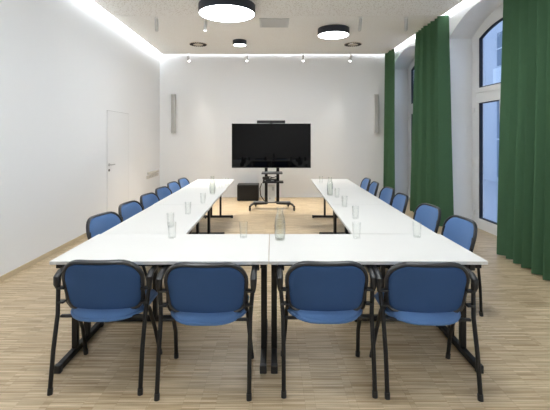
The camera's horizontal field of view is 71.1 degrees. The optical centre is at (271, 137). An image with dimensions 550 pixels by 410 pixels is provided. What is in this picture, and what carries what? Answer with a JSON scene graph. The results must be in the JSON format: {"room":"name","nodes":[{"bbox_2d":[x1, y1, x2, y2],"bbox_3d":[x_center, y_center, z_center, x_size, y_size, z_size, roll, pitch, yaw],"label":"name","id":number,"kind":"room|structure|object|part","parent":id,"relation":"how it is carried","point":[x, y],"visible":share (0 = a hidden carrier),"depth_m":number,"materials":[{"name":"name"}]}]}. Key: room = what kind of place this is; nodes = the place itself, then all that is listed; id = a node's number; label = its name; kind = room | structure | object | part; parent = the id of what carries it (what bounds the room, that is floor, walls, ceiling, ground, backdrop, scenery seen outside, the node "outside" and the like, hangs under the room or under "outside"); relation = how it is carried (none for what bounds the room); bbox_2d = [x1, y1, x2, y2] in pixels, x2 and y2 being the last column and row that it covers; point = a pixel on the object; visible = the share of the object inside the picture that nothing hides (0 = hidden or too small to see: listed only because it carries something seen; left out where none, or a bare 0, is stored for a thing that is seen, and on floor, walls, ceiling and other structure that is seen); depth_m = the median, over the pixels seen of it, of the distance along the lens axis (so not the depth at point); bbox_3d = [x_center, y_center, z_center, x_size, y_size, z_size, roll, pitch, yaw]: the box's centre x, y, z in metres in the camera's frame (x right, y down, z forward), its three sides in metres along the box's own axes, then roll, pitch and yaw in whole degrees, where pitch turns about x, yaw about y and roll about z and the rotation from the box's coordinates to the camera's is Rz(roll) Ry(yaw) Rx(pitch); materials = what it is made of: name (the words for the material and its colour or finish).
{"room":"conference room","nodes":[
{"label":"conference room","id":0,"kind":"room"},
{"bbox_2d":[0,0,159,275],"bbox_3d":[-2.980,-0.428,3.840,0.200,3.900,12.080,0,0,0],"label":"wall","id":1,"kind":"structure","parent":0,"point":[64,64],"depth_m":5.32,"materials":[{"name":"white paint"}]},
{"bbox_2d":[0,233,86,281],"bbox_3d":[-2.873,1.494,3.840,0.014,0.055,12.080,0,0,0],"label":"baseboard","id":2,"kind":"structure","parent":1,"relation":"attached to","point":[36,260],"depth_m":4.75,"materials":[{"name":"brown wood"}]},
{"bbox_2d":[107,110,128,213],"bbox_3d":[-2.845,0.517,7.220,0.070,2.009,1.018,0,0,0],"label":"door","id":3,"kind":"structure","parent":1,"relation":"in","point":[117,122],"depth_m":7.16,"materials":[{"name":"white wood"}]},
{"bbox_2d":[146,169,158,178],"bbox_3d":[-2.864,0.867,9.270,0.033,0.150,0.880,0,0,0],"label":"panel","id":4,"kind":"object","parent":1,"relation":"attached to","point":[154,171],"visible":1,"depth_m":9.17,"materials":[{"name":"white plastic"}]},
{"bbox_2d":[160,53,384,194],"bbox_3d":[0.410,-0.428,9.980,6.980,3.900,0.200,0,0,0],"label":"wall","id":5,"kind":"structure","parent":0,"point":[333,94],"depth_m":9.88,"materials":[{"name":"white paint"}]},
{"bbox_2d":[171,94,175,132],"bbox_3d":[-2.510,-0.618,9.827,0.110,1.000,0.106,0,0,0],"label":"wall speaker","id":6,"kind":"object","parent":5,"relation":"attached to","point":[173,96],"visible":1,"depth_m":9.77,"materials":[{"name":"white"}]},
{"bbox_2d":[222,195,378,196],"bbox_3d":[0.017,1.497,9.873,5.766,0.050,0.014,0,0,0],"label":"baseboard","id":7,"kind":"structure","parent":5,"relation":"attached to","point":[222,195],"depth_m":9.87,"materials":[{"name":"white paint"}]},
{"bbox_2d":[374,94,378,132],"bbox_3d":[2.660,-0.618,9.827,0.110,1.000,0.106,0,0,0],"label":"wall speaker","id":8,"kind":"object","parent":5,"relation":"attached to","point":[376,96],"visible":1,"depth_m":9.77,"materials":[{"name":"white"}]},
{"bbox_2d":[0,197,549,409],"bbox_3d":[0.450,1.582,3.890,7.100,0.120,12.380,0,0,0],"label":"floor","id":9,"kind":"structure","parent":0,"point":[324,372],"depth_m":2.72,"materials":[{"name":"beige wood"}]},
{"bbox_2d":[47,259,162,395],"bbox_3d":[-1.050,1.132,2.525,0.618,0.789,0.513,0,0,0],"label":"chair","id":10,"kind":"object","parent":9,"relation":"on","point":[95,290],"visible":0.98,"depth_m":2.36,"materials":[{"name":"blue fabric"}]},
{"bbox_3d":[-1.322,1.187,2.349,0.035,0.644,0.151,0,0,-8],"label":"leg","id":11,"kind":"part","parent":10,"relation":"part of","materials":[{"name":"black metal"}]},
{"bbox_3d":[-1.338,0.885,2.500,0.042,0.122,0.256,0,0,0],"label":"armrest","id":12,"kind":"part","parent":10,"relation":"part of","materials":[{"name":"black plastic"}]},
{"bbox_3d":[-1.296,1.185,2.557,0.034,0.651,0.338,0,0,-4],"label":"leg","id":13,"kind":"part","parent":10,"relation":"part of","materials":[{"name":"black metal"}]},
{"bbox_3d":[-1.050,1.082,2.545,0.465,0.061,0.450,0,0,0],"label":"seat","id":14,"kind":"part","parent":10,"relation":"part of","materials":[{"name":"blue fabric"}]},
{"bbox_3d":[-0.778,1.187,2.349,0.035,0.644,0.151,0,0,8],"label":"leg","id":15,"kind":"part","parent":10,"relation":"part of","materials":[{"name":"black metal"}]},
{"bbox_3d":[-0.804,1.185,2.557,0.034,0.651,0.338,0,0,4],"label":"leg","id":16,"kind":"part","parent":10,"relation":"part of","materials":[{"name":"black metal"}]},
{"bbox_3d":[-0.762,0.885,2.500,0.042,0.122,0.256,0,0,0],"label":"armrest","id":17,"kind":"part","parent":10,"relation":"part of","materials":[{"name":"black plastic"}]},
{"bbox_2d":[86,211,146,276],"bbox_3d":[-1.468,1.132,3.700,0.477,0.789,0.566,0,0,14],"label":"chair","id":18,"kind":"object","parent":9,"relation":"on","point":[97,224],"visible":0.21,"depth_m":3.73,"materials":[{"name":"blue fabric"}]},
{"bbox_3d":[-1.628,0.918,3.739,0.120,0.325,0.475,0,0,14],"label":"backrest","id":19,"kind":"part","parent":18,"relation":"part of","materials":[{"name":"blue fabric"}]},
{"bbox_2d":[118,200,146,277],"bbox_3d":[-1.462,1.132,4.404,0.477,0.789,0.566,0,0,9],"label":"chair","id":20,"kind":"object","parent":9,"relation":"on","point":[126,210],"visible":0.2,"depth_m":4.43,"materials":[{"name":"blue fabric"}]},
{"bbox_3d":[-1.625,0.918,4.428,0.120,0.325,0.475,0,0,9],"label":"backrest","id":21,"kind":"part","parent":20,"relation":"part of","materials":[{"name":"blue fabric"}]},
{"bbox_2d":[140,192,159,209],"bbox_3d":[-1.457,1.132,5.074,0.477,0.789,0.566,0,0,8],"label":"chair","id":22,"kind":"object","parent":9,"relation":"on","point":[147,200],"visible":0.19,"depth_m":5.11,"materials":[{"name":"blue fabric"}]},
{"bbox_2d":[102,205,211,322],"bbox_3d":[-1.055,1.155,3.858,0.698,0.735,1.398,0,0,0],"label":"folding table","id":23,"kind":"object","parent":9,"relation":"on","point":[155,219],"visible":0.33,"depth_m":3.59,"materials":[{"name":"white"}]},
{"bbox_3d":[-1.055,1.163,3.193,0.210,0.628,0.040,0,0,0],"label":"leg","id":24,"kind":"part","parent":23,"relation":"part of","materials":[{"name":"black metal"}]},
{"bbox_2d":[49,234,268,373],"bbox_3d":[-0.722,1.155,2.806,1.398,0.735,0.698,0,0,0],"label":"folding table","id":25,"kind":"object","parent":9,"relation":"on","point":[140,249],"visible":0.84,"depth_m":2.70,"materials":[{"name":"white laminate"}]},
{"bbox_3d":[-1.387,1.163,2.806,0.040,0.628,0.210,0,0,0],"label":"leg","id":26,"kind":"part","parent":25,"relation":"part of","materials":[{"name":"black metal"}]},
{"bbox_3d":[-0.722,0.825,2.536,1.240,0.029,0.024,0,0,0],"label":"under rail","id":27,"kind":"part","parent":25,"relation":"part of","materials":[{"name":"black metal"}]},
{"bbox_3d":[-0.057,1.163,2.806,0.040,0.628,0.210,0,0,0],"label":"leg","id":28,"kind":"part","parent":25,"relation":"part of","materials":[{"name":"black metal"}]},
{"bbox_2d":[155,186,171,199],"bbox_3d":[-1.467,1.132,5.753,0.477,0.789,0.566,0,0,9],"label":"chair","id":29,"kind":"object","parent":9,"relation":"on","point":[162,192],"visible":0.27,"depth_m":5.80,"materials":[{"name":"blue fabric"}]},
{"bbox_2d":[167,181,180,193],"bbox_3d":[-1.487,1.132,6.445,0.477,0.789,0.566,0,0,7],"label":"chair","id":30,"kind":"object","parent":9,"relation":"on","point":[174,186],"visible":0.14,"depth_m":6.52,"materials":[{"name":"blue fabric"}]},
{"bbox_2d":[153,189,225,233],"bbox_3d":[-1.061,1.155,5.260,0.698,0.735,1.398,0,0,0],"label":"folding table","id":31,"kind":"object","parent":9,"relation":"on","point":[182,196],"visible":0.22,"depth_m":5.18,"materials":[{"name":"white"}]},
{"bbox_3d":[-1.061,1.163,5.925,0.210,0.628,0.040,0,0,0],"label":"leg","id":32,"kind":"part","parent":31,"relation":"part of","materials":[{"name":"black metal"}]},
{"bbox_2d":[178,178,205,218],"bbox_3d":[-1.457,1.132,7.045,0.477,0.789,0.566,0,0,7],"label":"chair","id":33,"kind":"object","parent":9,"relation":"on","point":[183,182],"visible":0.23,"depth_m":7.11,"materials":[{"name":"blue fabric"}]},
{"bbox_3d":[-1.621,0.918,7.065,0.120,0.325,0.475,0,0,7],"label":"backrest","id":34,"kind":"part","parent":33,"relation":"part of","materials":[{"name":"blue fabric"}]},
{"bbox_2d":[154,262,256,400],"bbox_3d":[-0.401,1.132,2.477,0.618,0.789,0.513,0,0,0],"label":"chair","id":35,"kind":"object","parent":9,"relation":"on","point":[213,293],"visible":1,"depth_m":2.31,"materials":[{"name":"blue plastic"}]},
{"bbox_3d":[-0.673,1.187,2.301,0.035,0.644,0.151,0,0,-8],"label":"leg","id":36,"kind":"part","parent":35,"relation":"part of","materials":[{"name":"black metal"}]},
{"bbox_3d":[-0.689,0.885,2.452,0.042,0.122,0.256,0,0,0],"label":"armrest","id":37,"kind":"part","parent":35,"relation":"part of","materials":[{"name":"black plastic"}]},
{"bbox_3d":[-0.647,1.185,2.509,0.034,0.651,0.338,0,0,-4],"label":"leg","id":38,"kind":"part","parent":35,"relation":"part of","materials":[{"name":"black metal"}]},
{"bbox_3d":[-0.401,1.082,2.497,0.465,0.061,0.450,0,0,0],"label":"seat","id":39,"kind":"part","parent":35,"relation":"part of","materials":[{"name":"blue fabric"}]},
{"bbox_3d":[-0.155,1.185,2.509,0.034,0.651,0.338,0,0,4],"label":"leg","id":40,"kind":"part","parent":35,"relation":"part of","materials":[{"name":"black metal"}]},
{"bbox_3d":[-0.129,1.187,2.301,0.035,0.644,0.151,0,0,8],"label":"leg","id":41,"kind":"part","parent":35,"relation":"part of","materials":[{"name":"black metal"}]},
{"bbox_3d":[-0.113,0.885,2.452,0.042,0.122,0.256,0,0,0],"label":"armrest","id":42,"kind":"part","parent":35,"relation":"part of","materials":[{"name":"black plastic"}]},
{"bbox_2d":[181,179,233,232],"bbox_3d":[-1.067,1.155,6.662,0.698,0.735,1.398,0,0,0],"label":"folding table","id":43,"kind":"object","parent":9,"relation":"on","point":[199,183],"visible":0.54,"depth_m":6.81,"materials":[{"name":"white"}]},
{"bbox_3d":[-1.067,1.163,7.327,0.210,0.628,0.040,0,0,0],"label":"leg","id":44,"kind":"part","parent":43,"relation":"part of","materials":[{"name":"black metal"}]},
{"bbox_2d":[237,183,258,200],"bbox_3d":[-0.585,1.329,9.512,0.520,0.385,0.416,0,0,0],"label":"subwoofer","id":45,"kind":"object","parent":9,"relation":"on","point":[245,191],"visible":1,"depth_m":9.30,"materials":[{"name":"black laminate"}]},
{"bbox_2d":[249,168,294,210],"bbox_3d":[0.000,0.692,8.277,0.964,1.660,0.599,0,0,0],"label":"stand","id":46,"kind":"object","parent":9,"relation":"on","point":[266,172],"visible":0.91,"depth_m":8.28,"materials":[{"name":"black metal"}]},
{"bbox_3d":[-0.344,1.415,8.201,0.500,0.067,0.193,0,0,-44],"label":"leg","id":47,"kind":"part","parent":46,"relation":"part of","materials":[{"name":"black metal"}]},
{"bbox_3d":[-0.125,0.662,8.303,0.064,1.520,0.045,0,0,0],"label":"post","id":48,"kind":"part","parent":46,"relation":"part of","materials":[{"name":"black metal"}]},
{"bbox_2d":[232,124,310,167],"bbox_3d":[-0.015,0.165,8.211,1.680,0.945,0.068,0,0,0],"label":"television","id":49,"kind":"object","parent":46,"relation":"attached to","point":[253,145],"visible":1,"depth_m":8.18,"materials":[{"name":"black plastic"}]},
{"bbox_2d":[257,120,284,123],"bbox_3d":[-0.020,-0.341,8.195,0.600,0.065,0.109,0,0,0],"label":"bar","id":50,"kind":"object","parent":49,"relation":"on","point":[258,121],"visible":1,"depth_m":8.15,"materials":[{"name":"black plastic"}]},
{"bbox_2d":[268,185,274,201],"bbox_3d":[-0.013,1.187,8.262,0.145,0.370,0.075,0,0,0],"label":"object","id":51,"kind":"object","parent":46,"relation":"on","point":[271,188],"visible":1,"depth_m":8.23,"materials":[{"name":"white plastic"}]},
{"bbox_2d":[261,171,282,173],"bbox_3d":[0.000,0.740,8.190,0.440,0.035,0.320,0,0,0],"label":"shelf","id":52,"kind":"object","parent":46,"relation":"attached to","point":[263,172],"depth_m":8.06,"materials":[{"name":"grey metal"}]},
{"bbox_3d":[0.000,1.385,8.320,0.800,0.025,0.140,0,0,0],"label":"plate","id":53,"kind":"part","parent":46,"relation":"part of","materials":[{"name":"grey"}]},
{"bbox_3d":[0.125,0.662,8.303,0.064,1.520,0.045,0,0,0],"label":"post","id":54,"kind":"part","parent":46,"relation":"part of","materials":[{"name":"black metal"}]},
{"bbox_3d":[0.344,1.415,8.201,0.500,0.067,0.193,0,0,44],"label":"leg","id":55,"kind":"part","parent":46,"relation":"part of","materials":[{"name":"black metal"}]},
{"bbox_2d":[277,261,377,398],"bbox_3d":[0.337,1.132,2.500,0.618,0.789,0.513,0,0,0],"label":"chair","id":56,"kind":"object","parent":9,"relation":"on","point":[317,292],"visible":0.99,"depth_m":2.33,"materials":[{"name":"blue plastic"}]},
{"bbox_3d":[0.049,0.885,2.475,0.042,0.122,0.256,0,0,0],"label":"armrest","id":57,"kind":"part","parent":56,"relation":"part of","materials":[{"name":"black plastic"}]},
{"bbox_3d":[0.065,1.187,2.324,0.035,0.644,0.151,0,0,-8],"label":"leg","id":58,"kind":"part","parent":56,"relation":"part of","materials":[{"name":"black metal"}]},
{"bbox_3d":[0.091,1.185,2.532,0.034,0.651,0.338,0,0,-4],"label":"leg","id":59,"kind":"part","parent":56,"relation":"part of","materials":[{"name":"black metal"}]},
{"bbox_3d":[0.337,1.082,2.520,0.465,0.061,0.450,0,0,0],"label":"seat","id":60,"kind":"part","parent":56,"relation":"part of","materials":[{"name":"blue fabric"}]},
{"bbox_3d":[0.583,1.185,2.532,0.034,0.651,0.338,0,0,4],"label":"leg","id":61,"kind":"part","parent":56,"relation":"part of","materials":[{"name":"black metal"}]},
{"bbox_3d":[0.625,0.885,2.475,0.042,0.122,0.256,0,0,0],"label":"armrest","id":62,"kind":"part","parent":56,"relation":"part of","materials":[{"name":"black plastic"}]},
{"bbox_3d":[0.609,1.187,2.324,0.035,0.644,0.151,0,0,8],"label":"leg","id":63,"kind":"part","parent":56,"relation":"part of","materials":[{"name":"black metal"}]},
{"bbox_2d":[311,179,362,233],"bbox_3d":[1.078,1.155,6.667,0.698,0.735,1.398,0,0,1],"label":"folding table","id":64,"kind":"object","parent":9,"relation":"on","point":[319,183],"visible":0.44,"depth_m":6.66,"materials":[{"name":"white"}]},
{"bbox_3d":[1.091,1.163,7.332,0.210,0.628,0.040,0,0,1],"label":"leg","id":65,"kind":"part","parent":64,"relation":"part of","materials":[{"name":"black metal"}]},
{"bbox_2d":[318,189,388,233],"bbox_3d":[1.050,1.155,5.265,0.698,0.735,1.398,0,0,1],"label":"folding table","id":66,"kind":"object","parent":9,"relation":"on","point":[332,196],"visible":0.38,"depth_m":5.18,"materials":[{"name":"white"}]},
{"bbox_3d":[1.063,1.163,5.930,0.210,0.628,0.040,0,0,1],"label":"leg","id":67,"kind":"part","parent":66,"relation":"part of","materials":[{"name":"black metal"}]},
{"bbox_2d":[360,178,370,190],"bbox_3d":[1.557,1.132,7.070,0.477,0.789,0.566,0,0,0],"label":"chair","id":68,"kind":"object","parent":9,"relation":"on","point":[365,183],"visible":0.26,"depth_m":7.10,"materials":[{"name":"blue fabric"}]},
{"bbox_3d":[1.722,0.918,7.070,0.120,0.325,0.475,0,0,0],"label":"backrest","id":69,"kind":"part","parent":68,"relation":"part of","materials":[{"name":"blue fabric"}]},
{"bbox_2d":[368,181,378,195],"bbox_3d":[1.547,1.132,6.482,0.477,0.789,0.566,0,0,2],"label":"chair","id":70,"kind":"object","parent":9,"relation":"on","point":[373,187],"visible":0.34,"depth_m":6.51,"materials":[{"name":"blue fabric"}]},
{"bbox_3d":[1.712,0.918,6.475,0.120,0.325,0.475,0,0,2],"label":"backrest","id":71,"kind":"part","parent":70,"relation":"part of","materials":[{"name":"blue fabric"}]},
{"bbox_2d":[269,234,487,373],"bbox_3d":[0.680,1.155,2.806,1.398,0.735,0.698,0,0,0],"label":"folding table","id":72,"kind":"object","parent":9,"relation":"on","point":[284,249],"visible":0.84,"depth_m":2.70,"materials":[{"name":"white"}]},
{"bbox_3d":[0.015,1.163,2.806,0.040,0.628,0.210,0,0,0],"label":"leg","id":73,"kind":"part","parent":72,"relation":"part of","materials":[{"name":"black metal"}]},
{"bbox_3d":[0.680,0.825,2.536,1.240,0.029,0.024,0,0,0],"label":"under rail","id":74,"kind":"part","parent":72,"relation":"part of","materials":[{"name":"black metal"}]},
{"bbox_3d":[1.345,1.163,2.806,0.040,0.628,0.210,0,0,0],"label":"leg","id":75,"kind":"part","parent":72,"relation":"part of","materials":[{"name":"black metal"}]},
{"bbox_2d":[330,204,436,321],"bbox_3d":[1.022,1.155,3.863,0.698,0.735,1.398,0,0,1],"label":"folding table","id":76,"kind":"object","parent":9,"relation":"on","point":[357,218],"visible":0.4,"depth_m":3.63,"materials":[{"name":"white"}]},
{"bbox_3d":[1.009,1.163,3.198,0.210,0.628,0.040,0,0,1],"label":"leg","id":77,"kind":"part","parent":76,"relation":"part of","materials":[{"name":"black metal"}]},
{"bbox_2d":[379,186,394,204],"bbox_3d":[1.557,1.132,5.737,0.477,0.789,0.566,0,0,-3],"label":"chair","id":78,"kind":"object","parent":9,"relation":"on","point":[386,194],"visible":0.35,"depth_m":5.78,"materials":[{"name":"blue fabric"}]},
{"bbox_2d":[391,193,407,213],"bbox_3d":[1.527,1.132,5.080,0.477,0.789,0.566,0,0,0],"label":"chair","id":79,"kind":"object","parent":9,"relation":"on","point":[399,202],"visible":0.23,"depth_m":5.10,"materials":[{"name":"blue fabric"}]},
{"bbox_2d":[387,203,440,268],"bbox_3d":[1.557,1.132,4.225,0.477,0.789,0.566,0,0,-7],"label":"chair","id":80,"kind":"object","parent":9,"relation":"on","point":[428,215],"visible":0.23,"depth_m":4.25,"materials":[{"name":"blue fabric"}]},
{"bbox_3d":[1.721,0.918,4.245,0.120,0.325,0.475,0,0,-7],"label":"backrest","id":81,"kind":"part","parent":80,"relation":"part of","materials":[{"name":"blue fabric"}]},
{"bbox_2d":[369,262,483,401],"bbox_3d":[0.949,1.132,2.480,0.618,0.789,0.513,0,0,2],"label":"chair","id":82,"kind":"object","parent":9,"relation":"on","point":[415,293],"visible":0.98,"depth_m":2.31,"materials":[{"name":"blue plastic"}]},
{"bbox_3d":[0.660,0.885,2.464,0.042,0.122,0.256,0,0,2],"label":"armrest","id":83,"kind":"part","parent":82,"relation":"part of","materials":[{"name":"black plastic"}]},
{"bbox_3d":[0.704,1.185,2.520,0.034,0.651,0.338,0,0,-3],"label":"leg","id":84,"kind":"part","parent":82,"relation":"part of","materials":[{"name":"black metal"}]},
{"bbox_3d":[0.672,1.187,2.312,0.035,0.644,0.151,0,0,-6],"label":"leg","id":85,"kind":"part","parent":82,"relation":"part of","materials":[{"name":"black metal"}]},
{"bbox_3d":[0.949,1.082,2.500,0.465,0.061,0.450,0,0,2],"label":"seat","id":86,"kind":"part","parent":82,"relation":"part of","materials":[{"name":"blue fabric"}]},
{"bbox_3d":[1.195,1.185,2.505,0.034,0.651,0.338,0,0,6],"label":"leg","id":87,"kind":"part","parent":82,"relation":"part of","materials":[{"name":"black metal"}]},
{"bbox_3d":[1.236,0.885,2.446,0.042,0.122,0.256,0,0,2],"label":"armrest","id":88,"kind":"part","parent":82,"relation":"part of","materials":[{"name":"black plastic"}]},
{"bbox_3d":[1.215,1.187,2.296,0.035,0.644,0.151,0,0,9],"label":"leg","id":89,"kind":"part","parent":82,"relation":"part of","materials":[{"name":"black metal"}]},
{"bbox_2d":[441,215,482,316],"bbox_3d":[1.577,1.132,3.547,0.477,0.789,0.566,0,0,-5],"label":"chair","id":90,"kind":"object","parent":9,"relation":"on","point":[461,230],"visible":0.34,"depth_m":3.51,"materials":[{"name":"blue fabric"}]},
{"bbox_3d":[1.741,0.918,3.560,0.120,0.325,0.475,0,0,-5],"label":"backrest","id":91,"kind":"part","parent":90,"relation":"part of","materials":[{"name":"blue fabric"}]},
{"bbox_3d":[1.772,1.283,3.301,0.063,0.450,0.030,0,0,24],"label":"leg","id":92,"kind":"part","parent":90,"relation":"part of","materials":[{"name":"black metal"}]},
{"bbox_2d":[93,0,463,53],"bbox_3d":[0.172,-2.163,3.855,5.925,0.050,11.910,0,0,0],"label":"ceiling","id":93,"kind":"structure","parent":0,"point":[378,34],"depth_m":7.25,"materials":[{"name":"white paint"}]},
{"bbox_2d":[155,17,158,31],"bbox_3d":[-2.041,-2.009,6.820,0.069,0.258,0.113,0,0,-26],"label":"spotlight","id":94,"kind":"object","parent":93,"relation":"attached to","point":[156,18],"visible":1,"depth_m":6.80,"materials":[{"name":"white paint"}]},
{"bbox_2d":[189,42,206,46],"bbox_3d":[-1.680,-2.128,8.760,0.400,0.020,0.400,0,0,0],"label":"ceiling vent","id":95,"kind":"object","parent":93,"relation":"in","point":[196,44],"visible":1,"depth_m":8.74,"materials":[{"name":"beige metal"}]},
{"bbox_2d":[203,18,206,30],"bbox_3d":[-1.183,-2.022,6.848,0.077,0.231,0.087,0,0,0],"label":"spotlight","id":96,"kind":"object","parent":93,"relation":"attached to","point":[205,21],"visible":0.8,"depth_m":6.83,"materials":[{"name":"white paint"}]},
{"bbox_2d":[198,0,254,22],"bbox_3d":[-0.727,-2.068,6.220,0.910,0.140,0.910,0,0,0],"label":"ceiling lamp","id":97,"kind":"object","parent":93,"relation":"attached to","point":[225,11],"visible":1,"depth_m":6.06,"materials":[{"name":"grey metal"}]},
{"bbox_2d":[233,39,245,46],"bbox_3d":[-0.710,-2.086,8.450,0.300,0.105,0.300,0,0,0],"label":"ceiling lamp","id":98,"kind":"object","parent":93,"relation":"attached to","point":[236,42],"visible":1,"depth_m":8.34,"materials":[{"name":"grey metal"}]},
{"bbox_2d":[259,18,288,27],"bbox_3d":[0.040,-2.132,7.140,0.540,0.012,0.540,0,0,0],"label":"ceiling vent","id":99,"kind":"object","parent":93,"relation":"in","point":[264,22],"visible":1,"depth_m":7.09,"materials":[{"name":"white metal"}]},
{"bbox_2d":[318,24,348,39],"bbox_3d":[1.205,-2.073,7.550,0.615,0.130,0.615,0,0,0],"label":"ceiling lamp","id":100,"kind":"object","parent":93,"relation":"attached to","point":[334,31],"visible":1,"depth_m":7.36,"materials":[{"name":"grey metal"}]},
{"bbox_2d":[318,31,348,38],"bbox_3d":[1.205,-2.075,7.550,0.589,0.119,0.589,0,0,0],"label":"diffuser","id":101,"kind":"object","parent":100,"relation":"attached to","point":[321,34],"depth_m":7.50,"materials":[{"name":"white plastic"}]},
{"bbox_2d":[344,42,361,46],"bbox_3d":[1.840,-2.128,8.760,0.400,0.020,0.400,0,0,0],"label":"ceiling vent","id":102,"kind":"object","parent":93,"relation":"in","point":[348,44],"visible":1,"depth_m":8.72,"materials":[{"name":"beige metal"}]},
{"bbox_2d":[358,17,361,31],"bbox_3d":[1.558,-2.010,6.816,0.069,0.257,0.122,0,0,27],"label":"spotlight","id":103,"kind":"object","parent":93,"relation":"attached to","point":[359,18],"visible":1,"depth_m":6.80,"materials":[{"name":"white paint"}]},
{"bbox_2d":[404,17,407,31],"bbox_3d":[2.368,-2.010,6.816,0.069,0.257,0.122,0,0,27],"label":"spotlight","id":104,"kind":"object","parent":93,"relation":"attached to","point":[405,18],"visible":1,"depth_m":6.80,"materials":[{"name":"white paint"}]},
{"bbox_2d":[394,0,467,49],"bbox_3d":[3.017,-2.145,6.480,0.030,0.026,6.562,0,0,-1],"label":"rail","id":105,"kind":"object","parent":93,"relation":"attached to","point":[464,1],"visible":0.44,"depth_m":6.58,"materials":[{"name":"white paint"}]},
{"bbox_2d":[383,49,394,194],"bbox_3d":[2.884,-0.311,9.476,0.145,3.642,0.639,0,0,0],"label":"curtain","id":106,"kind":"object","parent":105,"relation":"hanging from","point":[389,90],"visible":0.9,"depth_m":9.37,"materials":[{"name":"green fabric"}]},
{"bbox_2d":[410,15,453,226],"bbox_3d":[2.942,-0.311,7.300,0.224,3.642,1.600,0,0,-3],"label":"curtain","id":107,"kind":"object","parent":105,"relation":"hanging from","point":[431,153],"visible":0.91,"depth_m":6.99,"materials":[{"name":"green fabric"}]},
{"bbox_2d":[497,0,549,279],"bbox_3d":[3.023,-0.311,4.186,0.274,3.642,1.771,0,0,0],"label":"curtain","id":108,"kind":"object","parent":105,"relation":"hanging from","point":[523,209],"visible":1,"depth_m":4.46,"materials":[{"name":"green fabric"}]},
{"bbox_2d":[395,0,502,219],"bbox_3d":[3.442,-0.428,3.840,0.600,3.900,12.094,0,0,-1],"label":"wall","id":109,"kind":"structure","parent":0,"point":[464,21],"depth_m":6.70,"materials":[{"name":"white paint"}]},
{"bbox_2d":[408,57,414,198],"bbox_3d":[3.445,-0.258,8.719,0.149,3.560,1.952,0,0,-1],"label":"window","id":110,"kind":"structure","parent":109,"relation":"in","point":[411,67],"depth_m":9.49,"materials":[{"name":"white paint"}]},
{"bbox_3d":[3.455,0.392,9.172,0.072,2.160,0.827,0,0,-1],"label":"door sash","id":111,"kind":"part","parent":110,"relation":"part of","materials":[{"name":"white paint"}]},
{"bbox_3d":[3.463,-1.353,8.720,0.072,1.190,1.732,0,0,-1],"label":"sash","id":112,"kind":"part","parent":110,"relation":"part of","materials":[{"name":"white paint"}]},
{"bbox_2d":[472,4,502,235],"bbox_3d":[3.502,-0.258,5.724,0.149,3.560,1.952,0,0,-1],"label":"window","id":113,"kind":"structure","parent":109,"relation":"in","point":[481,94],"depth_m":6.45,"materials":[{"name":"white paint"}]},
{"bbox_3d":[3.512,0.392,6.178,0.072,2.160,0.827,0,0,-1],"label":"door sash","id":114,"kind":"part","parent":113,"relation":"part of","materials":[{"name":"white paint"}]},
{"bbox_3d":[3.520,-1.353,5.725,0.072,1.190,1.732,0,0,-1],"label":"sash","id":115,"kind":"part","parent":113,"relation":"part of","materials":[{"name":"white paint"}]},
{"label":"outside","id":116,"kind":"structure","parent":0,"visible":0},
{"bbox_2d":[484,179,497,221],"bbox_3d":[22.100,2.797,22.500,35.800,0.150,95.000,0,0,0],"label":"ground","id":117,"kind":"structure","parent":116,"point":[490,187],"depth_m":17.04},
{"bbox_2d":[484,21,502,181],"bbox_3d":[15.375,-4.278,24.000,3.250,14.000,56.000,0,0,0],"label":"neighbouring building","id":118,"kind":"structure","parent":117,"relation":"on","point":[493,39],"depth_m":24.45,"materials":[{"name":"paint"}]}
]}

